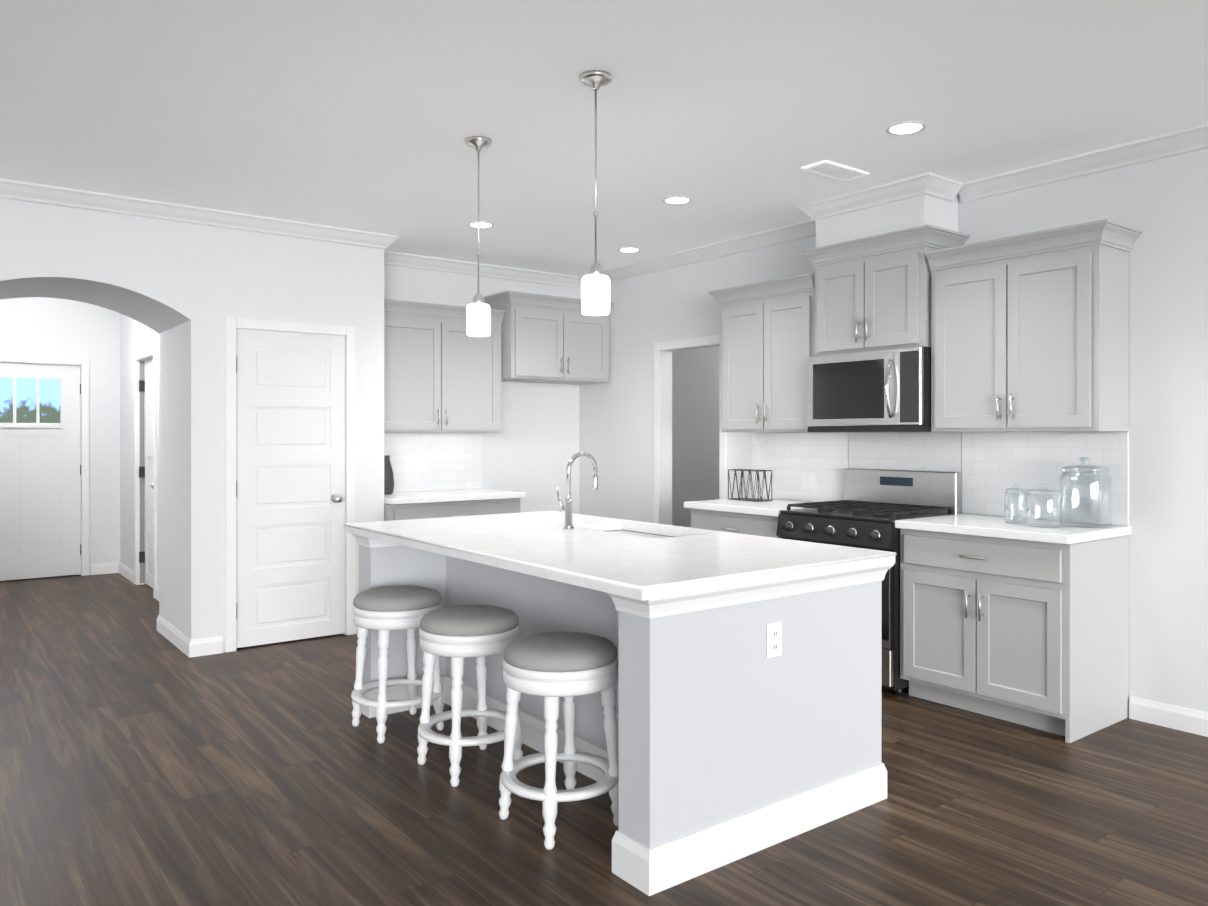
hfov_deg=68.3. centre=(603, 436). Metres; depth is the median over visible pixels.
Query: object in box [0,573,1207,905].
floor
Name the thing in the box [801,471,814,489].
electrical outlet plate
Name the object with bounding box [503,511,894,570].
island countertop
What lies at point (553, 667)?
stool
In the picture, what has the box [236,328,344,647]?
pantry door
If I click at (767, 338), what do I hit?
upper cabinet
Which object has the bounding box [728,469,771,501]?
wire basket
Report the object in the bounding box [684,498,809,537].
base cabinet
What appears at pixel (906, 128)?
recessed light
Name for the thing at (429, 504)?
base cabinet
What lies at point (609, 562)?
island countertop
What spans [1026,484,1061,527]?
glass jar
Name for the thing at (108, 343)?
wall
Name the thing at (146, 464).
hall door
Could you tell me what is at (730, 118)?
ceiling
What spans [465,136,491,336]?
pendant light
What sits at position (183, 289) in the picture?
wall
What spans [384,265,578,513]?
wall
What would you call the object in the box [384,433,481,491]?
tile backsplash
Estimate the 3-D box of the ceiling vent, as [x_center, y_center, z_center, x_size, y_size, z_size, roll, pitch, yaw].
[1.207,-1.384,4.646,0.360,0.010,0.160,0,0,-37]
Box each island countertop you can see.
[343,515,822,602]
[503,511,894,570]
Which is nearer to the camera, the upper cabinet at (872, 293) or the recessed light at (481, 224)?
the upper cabinet at (872, 293)
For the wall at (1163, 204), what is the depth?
4.26 m
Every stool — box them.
[351,585,443,743]
[417,605,522,786]
[499,632,618,849]
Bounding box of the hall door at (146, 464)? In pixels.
[139,358,152,587]
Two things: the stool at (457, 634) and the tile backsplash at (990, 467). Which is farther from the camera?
the tile backsplash at (990, 467)
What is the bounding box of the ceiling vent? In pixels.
[801,160,868,180]
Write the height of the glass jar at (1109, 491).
0.330 m
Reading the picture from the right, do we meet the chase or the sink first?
the chase
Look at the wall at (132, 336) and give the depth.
8.47 m
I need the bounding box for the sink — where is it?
[595,527,674,538]
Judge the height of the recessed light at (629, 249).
0.007 m
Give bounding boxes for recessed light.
[468,221,493,227]
[618,247,640,251]
[663,196,691,203]
[886,121,925,134]
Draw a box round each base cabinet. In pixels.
[384,489,524,520]
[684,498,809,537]
[895,514,1130,742]
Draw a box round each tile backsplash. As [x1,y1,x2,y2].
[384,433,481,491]
[752,432,1128,525]
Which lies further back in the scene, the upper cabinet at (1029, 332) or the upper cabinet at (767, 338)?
the upper cabinet at (767, 338)
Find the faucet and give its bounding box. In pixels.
[556,452,597,529]
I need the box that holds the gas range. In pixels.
[776,468,959,695]
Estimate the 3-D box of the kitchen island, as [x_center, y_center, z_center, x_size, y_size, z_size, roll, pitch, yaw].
[-0.088,0.912,3.871,1.199,0.879,2.290,0,0,-37]
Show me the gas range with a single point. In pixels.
(870, 508)
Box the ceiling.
[0,0,1207,275]
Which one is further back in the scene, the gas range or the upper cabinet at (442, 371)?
the upper cabinet at (442, 371)
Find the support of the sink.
in the island countertop at (830, 555)
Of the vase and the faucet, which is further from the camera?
the vase
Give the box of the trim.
[0,123,1207,736]
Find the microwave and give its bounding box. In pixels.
[807,347,930,431]
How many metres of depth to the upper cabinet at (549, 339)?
7.14 m
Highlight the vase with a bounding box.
[384,455,393,494]
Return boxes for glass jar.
[1004,483,1028,523]
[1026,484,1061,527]
[1059,457,1111,527]
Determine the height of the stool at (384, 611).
0.646 m
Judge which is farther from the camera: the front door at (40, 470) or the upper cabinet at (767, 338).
the front door at (40, 470)
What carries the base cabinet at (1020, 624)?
on the floor
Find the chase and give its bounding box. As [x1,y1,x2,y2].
[798,172,963,247]
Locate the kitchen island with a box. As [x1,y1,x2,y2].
[353,535,894,895]
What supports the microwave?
attached to the upper cabinet at (872, 293)
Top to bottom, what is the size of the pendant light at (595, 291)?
0.914 m
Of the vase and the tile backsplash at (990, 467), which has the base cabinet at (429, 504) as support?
the vase
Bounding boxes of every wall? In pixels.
[0,198,383,651]
[0,297,115,580]
[116,312,158,586]
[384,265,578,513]
[579,148,1207,716]
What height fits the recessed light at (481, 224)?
0.007 m
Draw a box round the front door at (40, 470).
[0,362,80,580]
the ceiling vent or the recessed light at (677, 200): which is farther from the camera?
the recessed light at (677, 200)
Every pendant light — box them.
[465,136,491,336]
[580,70,611,315]
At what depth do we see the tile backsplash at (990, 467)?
4.90 m
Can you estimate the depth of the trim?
5.94 m
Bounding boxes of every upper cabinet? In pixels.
[384,299,505,432]
[484,291,613,384]
[708,273,814,431]
[800,224,969,355]
[925,219,1142,431]
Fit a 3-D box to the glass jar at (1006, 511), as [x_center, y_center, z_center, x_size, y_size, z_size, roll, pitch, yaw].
[2.047,0.330,4.423,0.110,0.198,0.110,0,0,-37]

